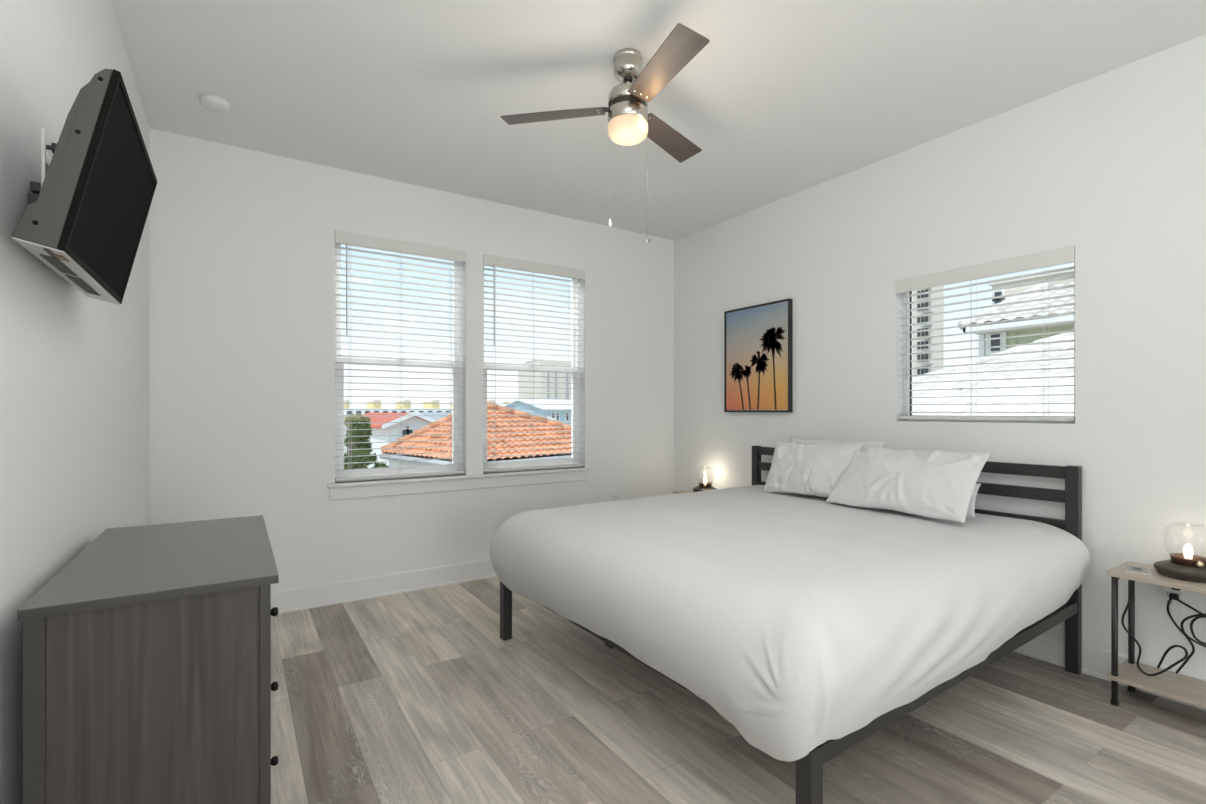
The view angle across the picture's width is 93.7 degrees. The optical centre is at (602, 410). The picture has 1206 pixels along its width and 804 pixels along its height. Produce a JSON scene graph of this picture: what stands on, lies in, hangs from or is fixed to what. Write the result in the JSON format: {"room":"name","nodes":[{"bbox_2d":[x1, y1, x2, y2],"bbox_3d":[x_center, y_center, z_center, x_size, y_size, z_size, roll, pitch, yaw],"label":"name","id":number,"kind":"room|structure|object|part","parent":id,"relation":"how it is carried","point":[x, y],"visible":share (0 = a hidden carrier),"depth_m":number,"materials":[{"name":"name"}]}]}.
{"room":"bedroom","nodes":[
{"label":"bedroom","id":0,"kind":"room"},
{"bbox_2d":[0,0,149,803],"bbox_3d":[-0.165,-0.110,-0.585,0.140,2.840,8.880,0,0,-33],"label":"wall","id":1,"kind":"structure","parent":0,"point":[75,366],"depth_m":1.42,"materials":[{"name":"white paint"}]},
{"bbox_2d":[28,128,56,203],"bbox_3d":[-1.320,-0.515,1.364,0.050,0.230,0.279,0,0,-35],"label":"mount","id":2,"kind":"object","parent":1,"relation":"attached to","point":[35,187],"visible":0.25,"depth_m":1.26,"materials":[{"name":"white metal"}]},
{"bbox_3d":[-1.277,-0.440,1.298,0.039,0.080,0.115,0,0,-33],"label":"pivot arm","id":3,"kind":"part","parent":2,"relation":"part of","materials":[{"name":"black metal"}]},
{"bbox_3d":[-1.235,-0.590,1.269,0.022,0.024,0.024,0,0,-33],"label":"tilt knob","id":4,"kind":"part","parent":2,"relation":"part of","materials":[{"name":"black"}]},
{"bbox_2d":[11,69,156,304],"bbox_3d":[-1.234,-0.504,1.389,0.159,0.385,0.661,0,0,-33],"label":"television","id":5,"kind":"object","parent":2,"relation":"attached to","point":[86,222],"visible":1,"depth_m":1.20,"materials":[{"name":"grey plastic"}]},
{"bbox_2d":[39,254,76,275],"bbox_3d":[-1.198,-0.320,1.245,0.028,0.002,0.180,15,-8,-32],"label":"speaker grille","id":6,"kind":"object","parent":5,"relation":"attached to","point":[59,265],"depth_m":1.24,"materials":[{"name":"grey"}]},
{"bbox_3d":[-1.239,-0.513,1.385,0.066,0.388,0.657,15,-8,-32],"label":"casing","id":7,"kind":"part","parent":5,"relation":"part of","materials":[{"name":"grey plastic"}]},
{"bbox_3d":[-1.269,-0.321,1.366,0.075,0.003,0.657,15,-8,-32],"label":"panel","id":8,"kind":"part","parent":5,"relation":"part of","materials":[{"name":"white plastic"}]},
{"bbox_2d":[65,274,100,295],"bbox_3d":[-1.329,-0.320,1.446,0.028,0.002,0.240,15,-8,-32],"label":"speaker grille","id":9,"kind":"object","parent":5,"relation":"attached to","point":[84,285],"depth_m":1.43,"materials":[{"name":"grey"}]},
{"bbox_2d":[150,128,673,591],"bbox_3d":[-0.947,-0.110,4.122,3.687,2.840,0.140,0,0,-33],"label":"wall","id":10,"kind":"structure","parent":0,"point":[242,241],"depth_m":3.50,"materials":[{"name":"white paint"}]},
{"bbox_2d":[271,559,497,613],"bbox_3d":[-0.903,1.143,4.054,3.687,0.134,0.020,0,0,-33],"label":"baseboard","id":11,"kind":"structure","parent":10,"relation":"attached to","point":[307,597],"depth_m":3.68,"materials":[{"name":"white paint"}]},
{"bbox_2d":[335,243,461,481],"bbox_3d":[-1.388,-0.340,3.875,0.850,1.590,0.060,0,0,-33],"label":"window","id":12,"kind":"structure","parent":10,"relation":"in","point":[456,430],"depth_m":3.84,"materials":[{"name":"white plastic"}]},
{"bbox_3d":[-1.395,-0.715,3.886,0.794,0.784,0.020,0,0,-33],"label":"sash","id":13,"kind":"part","parent":12,"relation":"part of","materials":[{"name":"white plastic"}]},
{"bbox_3d":[-1.382,0.040,3.866,0.794,0.774,0.024,0,0,-33],"label":"sash","id":14,"kind":"part","parent":12,"relation":"part of","materials":[{"name":"white plastic"}]},
{"bbox_2d":[335,231,465,480],"bbox_3d":[-1.341,-0.345,3.803,0.848,1.577,0.092,0,0,-33],"label":"window blind","id":15,"kind":"object","parent":12,"relation":"attached to","point":[352,239],"visible":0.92,"depth_m":3.79,"materials":[{"name":"white plastic"}]},
{"bbox_3d":[-1.627,-0.325,3.637,0.016,1.500,0.056,0,0,-33],"label":"ladder cord","id":16,"kind":"part","parent":15,"relation":"part of","materials":[{"name":"white fabric"}]},
{"bbox_3d":[-1.351,0.433,3.818,0.834,0.020,0.052,0,0,-33],"label":"rail","id":17,"kind":"part","parent":15,"relation":"part of","materials":[{"name":"white plastic"}]},
{"bbox_3d":[-1.078,-0.325,3.995,0.016,1.500,0.056,0,0,-33],"label":"ladder cord","id":18,"kind":"part","parent":15,"relation":"part of","materials":[{"name":"white fabric"}]},
{"bbox_2d":[329,470,588,499],"bbox_3d":[-0.912,0.517,4.052,1.905,0.081,0.014,0,0,-33],"label":"trim","id":19,"kind":"structure","parent":10,"relation":"attached to","point":[350,492],"depth_m":3.94,"materials":[{"name":"white paint"}]},
{"bbox_2d":[328,467,591,487],"bbox_3d":[-0.920,0.466,4.064,1.925,0.022,0.085,0,0,-33],"label":"window sill","id":20,"kind":"structure","parent":10,"relation":"attached to","point":[510,473],"depth_m":3.92,"materials":[{"name":"white paint"}]},
{"bbox_2d":[483,265,579,472],"bbox_3d":[-0.564,-0.340,4.412,0.862,1.590,0.060,0,0,-33],"label":"window","id":21,"kind":"structure","parent":10,"relation":"in","point":[575,413],"depth_m":4.54,"materials":[{"name":"white plastic"}]},
{"bbox_3d":[-0.571,-0.715,4.423,0.806,0.784,0.020,0,0,-33],"label":"sash","id":22,"kind":"part","parent":21,"relation":"part of","materials":[{"name":"white plastic"}]},
{"bbox_3d":[-0.558,0.040,4.403,0.806,0.774,0.024,0,0,-33],"label":"sash","id":23,"kind":"part","parent":21,"relation":"part of","materials":[{"name":"white plastic"}]},
{"bbox_2d":[483,254,584,471],"bbox_3d":[-0.516,-0.345,4.340,0.860,1.577,0.092,0,0,-33],"label":"window blind","id":24,"kind":"object","parent":21,"relation":"attached to","point":[490,260],"visible":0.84,"depth_m":4.32,"materials":[{"name":"white plastic"}]},
{"bbox_3d":[-0.802,-0.325,4.175,0.016,1.500,0.056,0,0,-33],"label":"ladder cord","id":25,"kind":"part","parent":24,"relation":"part of","materials":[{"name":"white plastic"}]},
{"bbox_3d":[-0.526,0.433,4.355,0.846,0.020,0.052,0,0,-33],"label":"rail","id":26,"kind":"part","parent":24,"relation":"part of","materials":[{"name":"white plastic"}]},
{"bbox_3d":[-0.542,-0.325,4.344,0.016,1.500,0.056,0,0,-33],"label":"ladder cord","id":27,"kind":"part","parent":24,"relation":"part of","materials":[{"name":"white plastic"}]},
{"bbox_3d":[-0.282,-0.325,4.513,0.016,1.500,0.056,0,0,-33],"label":"ladder cord","id":28,"kind":"part","parent":24,"relation":"part of","materials":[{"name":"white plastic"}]},
{"bbox_2d":[612,492,618,500],"bbox_3d":[0.103,0.740,4.716,0.072,0.116,0.008,0,0,-33],"label":"wall outlet","id":29,"kind":"object","parent":10,"relation":"attached to","point":[615,496],"visible":0.67,"depth_m":4.71,"materials":[{"name":"white plastic"}]},
{"bbox_2d":[111,0,1205,239],"bbox_3d":[1.794,-1.630,-0.085,4.287,0.200,10.500,0,0,-33],"label":"ceiling","id":30,"kind":"structure","parent":0,"point":[784,98],"depth_m":2.59,"materials":[{"name":"white paint"}]},
{"bbox_2d":[200,94,231,113],"bbox_3d":[-1.910,-1.508,2.790,0.128,0.043,0.128,0,0,-33],"label":"smoke detector","id":31,"kind":"object","parent":30,"relation":"attached to","point":[214,103],"visible":1,"depth_m":2.76,"materials":[{"name":"white plastic"}]},
{"bbox_2d":[501,23,709,242],"bbox_3d":[0.184,-1.127,2.405,0.994,0.807,0.960,0,0,-33],"label":"ceiling fan","id":32,"kind":"object","parent":30,"relation":"hanging from","point":[630,123],"visible":1,"depth_m":2.38,"materials":[{"name":"brown wood"}]},
{"bbox_3d":[-0.217,-1.300,2.488,0.447,0.014,0.130,0,13,8],"label":"blade","id":33,"kind":"part","parent":32,"relation":"part of","materials":[{"name":"brown wood"}]},
{"bbox_3d":[0.108,-1.204,2.442,0.174,0.072,0.174,0,0,-33],"label":"lamp shade","id":34,"kind":"part","parent":32,"relation":"part of","materials":[{"name":"beige glass"}]},
{"bbox_3d":[0.230,-1.300,2.137,0.130,0.014,0.447,14,-5,-21],"label":"blade","id":35,"kind":"part","parent":32,"relation":"part of","materials":[{"name":"brown wood"}]},
{"bbox_3d":[0.310,-1.300,2.700,0.130,0.014,0.447,-16,-10,37],"label":"blade","id":36,"kind":"part","parent":32,"relation":"part of","materials":[{"name":"brown wood"}]},
{"bbox_2d":[271,577,1205,803],"bbox_3d":[1.439,1.270,0.460,3.887,0.120,8.800,0,0,-33],"label":"floor","id":37,"kind":"structure","parent":0,"point":[418,696],"depth_m":2.16,"materials":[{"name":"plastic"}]},
{"bbox_2d":[17,515,278,803],"bbox_3d":[-1.186,0.797,1.589,0.452,0.826,0.902,0,0,-33],"label":"dresser","id":38,"kind":"object","parent":37,"relation":"on","point":[146,658],"visible":1,"depth_m":1.23,"materials":[{"name":"grey wood"}]},
{"bbox_3d":[-1.123,0.807,1.119,0.032,0.806,0.032,0,0,-33],"label":"corner post","id":39,"kind":"part","parent":38,"relation":"part of","materials":[{"name":"grey wood"}]},
{"bbox_3d":[-0.957,0.792,1.224,0.364,0.776,0.012,0,0,-33],"label":"panel","id":40,"kind":"part","parent":38,"relation":"part of","materials":[{"name":"grey wood"}]},
{"bbox_3d":[-0.797,0.807,1.331,0.022,0.806,0.032,0,0,-33],"label":"corner post","id":41,"kind":"part","parent":38,"relation":"part of","materials":[{"name":"grey wood"}]},
{"bbox_3d":[-0.898,0.547,1.537,0.028,0.025,0.025,0,0,-33],"label":"knob","id":42,"kind":"part","parent":38,"relation":"part of","materials":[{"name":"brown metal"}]},
{"bbox_3d":[-0.898,0.750,1.537,0.028,0.025,0.025,0,0,-33],"label":"knob","id":43,"kind":"part","parent":38,"relation":"part of","materials":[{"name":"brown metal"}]},
{"bbox_3d":[-0.898,0.953,1.537,0.028,0.025,0.025,0,0,-33],"label":"knob","id":44,"kind":"part","parent":38,"relation":"part of","materials":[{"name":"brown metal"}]},
{"bbox_2d":[673,489,693,493],"bbox_3d":[0.832,0.935,4.492,0.263,0.550,0.540,0,0,-33],"label":"nightstand","id":45,"kind":"object","parent":37,"relation":"on","point":[691,490],"visible":0.06,"depth_m":4.63,"materials":[{"name":"grey wood"}]},
{"bbox_2d":[693,477,716,491],"bbox_3d":[0.821,0.553,4.539,0.199,0.213,0.199,0,0,-33],"label":"table lamp","id":46,"kind":"object","parent":45,"relation":"on","point":[705,485],"visible":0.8,"depth_m":4.50,"materials":[{"name":"brown metal"}]},
{"bbox_2d":[500,446,1081,803],"bbox_3d":[0.834,0.733,2.815,2.050,0.955,1.905,0,0,-35],"label":"frame","id":47,"kind":"object","parent":37,"relation":"on","point":[809,769],"visible":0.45,"depth_m":2.59,"materials":[{"name":"black metal"}]},
{"bbox_3d":[-0.516,1.042,3.007,0.050,0.335,0.050,0,0,-35],"label":"leg","id":48,"kind":"part","parent":47,"relation":"part of","materials":[{"name":"black metal"}]},
{"bbox_3d":[0.006,0.891,2.240,0.028,0.032,1.805,0,0,-35],"label":"foot rail","id":49,"kind":"part","parent":47,"relation":"part of","materials":[{"name":"black metal"}]},
{"bbox_3d":[1.127,0.733,4.147,0.050,0.955,0.050,0,0,-35],"label":"headboard post","id":50,"kind":"part","parent":47,"relation":"part of","materials":[{"name":"black metal"}]},
{"bbox_3d":[0.541,1.042,1.483,0.050,0.335,0.050,0,0,-35],"label":"leg","id":51,"kind":"part","parent":47,"relation":"part of","materials":[{"name":"black metal"}]},
{"bbox_3d":[1.656,0.541,3.386,0.026,0.057,1.805,0,0,-35],"label":"headboard rail","id":52,"kind":"part","parent":47,"relation":"part of","materials":[{"name":"black metal"}]},
{"bbox_3d":[1.656,0.401,3.386,0.026,0.057,1.805,0,0,-35],"label":"headboard rail","id":53,"kind":"part","parent":47,"relation":"part of","materials":[{"name":"black metal"}]},
{"bbox_3d":[1.656,0.288,3.386,0.026,0.057,1.805,0,0,-35],"label":"headboard rail","id":54,"kind":"part","parent":47,"relation":"part of","materials":[{"name":"black metal"}]},
{"bbox_3d":[1.367,0.901,2.047,1.950,0.052,0.028,0,0,-35],"label":"rail","id":55,"kind":"part","parent":47,"relation":"part of","materials":[{"name":"black metal"}]},
{"bbox_3d":[2.184,0.733,2.623,0.050,0.955,0.050,0,0,-35],"label":"headboard post","id":56,"kind":"part","parent":47,"relation":"part of","materials":[{"name":"black metal"}]},
{"bbox_3d":[0.830,0.742,2.812,1.950,0.263,1.795,0,0,-35],"label":"mattress","id":57,"kind":"object","parent":47,"relation":"on","visible":0},
{"bbox_2d":[490,485,1089,761],"bbox_3d":[0.782,0.723,2.784,2.082,0.427,2.046,0,0,-35],"label":"duvet","id":58,"kind":"object","parent":57,"relation":"on","point":[803,621],"visible":0.97,"depth_m":1.94,"materials":[{"name":"white fabric"}]},
{"bbox_2d":[763,442,862,497],"bbox_3d":[1.247,0.350,3.418,0.185,0.337,0.633,0,0,-30],"label":"pillow","id":59,"kind":"object","parent":58,"relation":"on","point":[803,469],"visible":0.88,"depth_m":3.38,"materials":[{"name":"white fabric"}]},
{"bbox_2d":[790,437,883,447],"bbox_3d":[1.382,0.341,3.453,0.156,0.336,0.663,0,0,-29],"label":"pillow","id":60,"kind":"object","parent":58,"relation":"on","point":[792,440],"visible":0.11,"depth_m":3.47,"materials":[{"name":"white fabric"}]},
{"bbox_2d":[826,447,990,522],"bbox_3d":[1.542,0.353,2.917,0.273,0.318,0.735,0,0,-31],"label":"pillow","id":61,"kind":"object","parent":58,"relation":"on","point":[936,484],"visible":0.99,"depth_m":2.80,"materials":[{"name":"white fabric"}]},
{"bbox_2d":[966,483,980,517],"bbox_3d":[1.641,0.428,2.948,0.118,0.165,0.581,0,0,-31],"label":"pillow","id":62,"kind":"object","parent":58,"relation":"on","point":[971,508],"visible":0.06,"depth_m":2.71,"materials":[{"name":"white fabric"}]},
{"bbox_2d":[1106,562,1205,708],"bbox_3d":[2.333,0.935,2.189,0.263,0.550,0.522,0,0,-33],"label":"nightstand","id":63,"kind":"object","parent":37,"relation":"on","point":[1179,687],"visible":0.9,"depth_m":2.31,"materials":[{"name":"grey wood"}]},
{"bbox_3d":[2.109,0.939,2.329,0.021,0.518,0.021,0,0,-33],"label":"leg","id":64,"kind":"part","parent":63,"relation":"part of","materials":[{"name":"black metal"}]},
{"bbox_3d":[2.286,0.939,2.444,0.021,0.518,0.021,0,0,-33],"label":"leg","id":65,"kind":"part","parent":63,"relation":"part of","materials":[{"name":"black metal"}]},
{"bbox_2d":[1124,565,1150,574],"bbox_3d":[2.211,0.656,2.337,0.074,0.007,0.106,0,0,39],"label":"card holder","id":66,"kind":"object","parent":63,"relation":"on","point":[1142,570],"visible":1,"depth_m":2.33,"materials":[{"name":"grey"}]},
{"bbox_2d":[1121,580,1187,675],"bbox_3d":[2.270,0.898,2.333,0.062,0.384,0.208,0,0,-14],"label":"power cord","id":67,"kind":"object","parent":63,"relation":"on","point":[1132,583],"visible":0.98,"depth_m":2.34,"materials":[{"name":"black plastic"}]},
{"bbox_2d":[1106,660,1205,708],"bbox_3d":[2.333,1.098,2.189,0.263,0.016,0.522,0,0,-33],"label":"shelf","id":68,"kind":"object","parent":63,"relation":"attached to","point":[1179,687],"depth_m":2.27,"materials":[{"name":"grey wood"}]},
{"bbox_2d":[1153,544,1205,582],"bbox_3d":[2.326,0.553,2.246,0.199,0.213,0.199,0,0,-33],"label":"table lamp","id":69,"kind":"object","parent":63,"relation":"on","point":[1187,566],"visible":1,"depth_m":2.22,"materials":[{"name":"brown wood"}]},
{"bbox_3d":[2.326,0.557,2.246,0.028,0.060,0.028,0,0,-33],"label":"bulb","id":70,"kind":"part","parent":69,"relation":"part of","materials":[{"name":"beige glass"}]},
{"bbox_3d":[2.313,0.594,2.190,0.022,0.022,0.015,0,0,13],"label":"dimmer knob","id":71,"kind":"part","parent":69,"relation":"part of","materials":[{"name":"gold metal"}]},
{"bbox_2d":[674,34,1205,675],"bbox_3d":[3.042,-0.110,1.504,0.140,2.840,8.880,0,0,-33],"label":"wall","id":72,"kind":"structure","parent":0,"point":[1110,166],"depth_m":2.77,"materials":[{"name":"white paint"}]},
{"bbox_2d":[724,298,792,411],"bbox_3d":[1.152,-0.391,4.241,0.038,0.800,0.628,0,0,-33],"label":"framed print","id":73,"kind":"object","parent":72,"relation":"attached to","point":[758,339],"visible":1,"depth_m":4.19,"materials":[{"name":"black"}]},
{"bbox_2d":[903,262,1074,422],"bbox_3d":[2.067,-0.357,3.065,0.060,0.835,0.857,0,0,-33],"label":"window","id":74,"kind":"structure","parent":72,"relation":"in","point":[906,408],"depth_m":3.39,"materials":[{"name":"white plastic"}]},
{"bbox_2d":[895,246,1074,420],"bbox_3d":[1.994,-0.363,3.017,0.092,0.822,0.855,0,0,-33],"label":"window blind","id":75,"kind":"object","parent":74,"relation":"attached to","point":[1066,255],"visible":0.84,"depth_m":2.98,"materials":[{"name":"white plastic"}]},
{"bbox_3d":[1.994,-0.343,3.050,0.056,0.745,0.016,0,0,-33],"label":"ladder cord","id":76,"kind":"part","parent":75,"relation":"part of","materials":[{"name":"white fabric"}]},
{"bbox_3d":[2.010,0.038,3.027,0.052,0.020,0.841,0,0,-33],"label":"rail","id":77,"kind":"part","parent":75,"relation":"part of","materials":[{"name":"white plastic"}]},
{"bbox_3d":[2.172,-0.343,2.778,0.056,0.745,0.016,0,0,-33],"label":"ladder cord","id":78,"kind":"part","parent":75,"relation":"part of","materials":[{"name":"white fabric"}]},
{"bbox_2d":[1013,632,1205,710],"bbox_3d":[2.981,1.143,1.452,0.020,0.134,8.580,0,0,-33],"label":"baseboard","id":79,"kind":"structure","parent":72,"relation":"attached to","point":[1096,661],"depth_m":2.60,"materials":[{"name":"white paint"}]},
{"bbox_2d":[1158,585,1181,613],"bbox_3d":[2.385,0.785,2.377,0.008,0.116,0.072,0,0,-33],"label":"wall outlet","id":80,"kind":"object","parent":72,"relation":"attached to","point":[1175,606],"visible":0.8,"depth_m":2.38,"materials":[{"name":"white plastic"}]},
{"bbox_2d":[1164,589,1174,595],"bbox_3d":[2.382,0.765,2.375,0.002,0.028,0.032,0,0,-33],"label":"receptacle","id":81,"kind":"object","parent":80,"relation":"attached to","point":[1166,591],"depth_m":2.38,"materials":[{"name":"grey plastic"}]},
{"bbox_2d":[1164,598,1174,606],"bbox_3d":[2.382,0.805,2.375,0.002,0.028,0.032,0,0,-33],"label":"receptacle","id":82,"kind":"object","parent":80,"relation":"attached to","point":[1172,604],"depth_m":2.38,"materials":[{"name":"grey plastic"}]},
{"bbox_2d":[1167,588,1205,673],"bbox_3d":[2.382,0.898,2.265,0.062,0.354,0.206,0,0,-11],"label":"power cord","id":83,"kind":"object","parent":80,"relation":"in","point":[1172,596],"visible":0.98,"depth_m":2.29,"materials":[{"name":"black plastic"}]},
{"label":"outside","id":84,"kind":"structure","parent":0,"visible":0},
{"bbox_3d":[7.378,7.560,171.888,320.000,0.300,360.000,0,0,-33],"label":"ground","id":85,"kind":"structure","parent":84,"visible":0},
{"bbox_2d":[344,415,347,454],"bbox_3d":[-18.415,3.835,40.516,2.555,7.149,8.600,0,0,-33],"label":"house","id":86,"kind":"structure","parent":85,"relation":"on","point":[345,427],"depth_m":36.81,"materials":[{"name":"white paint"}]},
{"bbox_2d":[344,412,371,428],"bbox_3d":[-6.053,3.723,13.912,0.692,7.384,0.596,0,0,-10],"label":"tree","id":87,"kind":"object","parent":85,"relation":"on","point":[358,414],"visible":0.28,"depth_m":13.82,"materials":[{"name":"green plant"}]},
{"bbox_2d":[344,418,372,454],"bbox_3d":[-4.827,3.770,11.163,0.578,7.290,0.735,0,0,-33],"label":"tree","id":88,"kind":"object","parent":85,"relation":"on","point":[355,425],"visible":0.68,"depth_m":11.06,"materials":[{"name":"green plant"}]},
{"bbox_2d":[344,447,389,469],"bbox_3d":[-4.213,4.016,9.794,0.868,6.799,0.824,0,0,40],"label":"tree","id":89,"kind":"object","parent":85,"relation":"on","point":[356,452],"visible":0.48,"depth_m":9.67,"materials":[{"name":"green plant"}]},
{"bbox_2d":[363,411,436,467],"bbox_3d":[-10.344,3.709,27.251,2.594,7.402,9.640,0,0,-33],"label":"house","id":90,"kind":"structure","parent":85,"relation":"on","point":[389,428],"depth_m":23.57,"materials":[{"name":"white paint"}]},
{"bbox_2d":[344,400,513,414],"bbox_3d":[-40.446,2.327,137.096,47.852,10.166,14.100,0,0,-33],"label":"building","id":91,"kind":"structure","parent":85,"relation":"on","point":[369,406],"depth_m":127.09,"materials":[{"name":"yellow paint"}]},
{"bbox_2d":[407,412,450,419],"bbox_3d":[-14.405,3.758,47.902,4.191,7.304,8.600,0,0,-33],"label":"house","id":92,"kind":"structure","parent":85,"relation":"on","point":[423,413],"depth_m":46.81,"materials":[{"name":"white paint"}]},
{"bbox_2d":[379,402,571,466],"bbox_3d":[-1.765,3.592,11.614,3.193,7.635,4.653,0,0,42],"label":"tiled roof","id":93,"kind":"structure","parent":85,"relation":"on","point":[443,423],"depth_m":10.77,"materials":[{"name":"tile"}]},
{"bbox_2d":[503,399,571,424],"bbox_3d":[-5.234,3.167,52.682,5.946,8.485,10.600,0,0,-33],"label":"house","id":94,"kind":"structure","parent":85,"relation":"on","point":[513,404],"depth_m":49.17,"materials":[{"name":"blue"}]},
{"bbox_2d":[518,360,571,399],"bbox_3d":[-13.953,-4.049,179.357,20.750,22.918,16.200,0,0,-33],"label":"tower block","id":95,"kind":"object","parent":85,"relation":"on","point":[529,394],"visible":0.22,"depth_m":170.65,"materials":[{"name":"beige paint"}]},
{"bbox_2d":[913,285,943,377],"bbox_3d":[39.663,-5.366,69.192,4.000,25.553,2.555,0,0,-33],"label":"tower block","id":96,"kind":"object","parent":85,"relation":"on","point":[937,294],"visible":0.39,"depth_m":68.65,"materials":[{"name":"beige paint"}]},
{"bbox_2d":[913,329,1073,415],"bbox_3d":[8.943,3.011,6.267,9.372,8.798,12.786,0,0,-33],"label":"neighbor house","id":97,"kind":"structure","parent":85,"relation":"on","point":[1070,335],"depth_m":7.77,"materials":[{"name":"paint"}]},
{"bbox_2d":[958,282,1073,357],"bbox_3d":[16.756,1.835,10.136,7.056,11.150,16.216,0,0,-33],"label":"neighbor house","id":98,"kind":"structure","parent":85,"relation":"on","point":[1063,327],"depth_m":14.69,"materials":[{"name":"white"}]},
{"bbox_3d":[10.428,-1.814,15.018,0.030,0.428,0.203,0,0,-33],"label":"pane","id":99,"kind":"part","parent":98,"relation":"part of","materials":[{"name":"grey glass"}]},
{"bbox_2d":[988,264,1073,316],"bbox_3d":[23.051,0.579,18.890,8.950,13.663,14.700,0,0,-33],"label":"neighbor house","id":100,"kind":"structure","parent":85,"relation":"on","point":[1065,273],"depth_m":21.75,"materials":[{"name":"beige paint"}]},
{"bbox_3d":[15.710,-4.601,22.464,0.030,0.281,0.246,0,0,-33],"label":"pane","id":101,"kind":"part","parent":100,"relation":"part of","materials":[{"name":"grey glass"}]}
]}

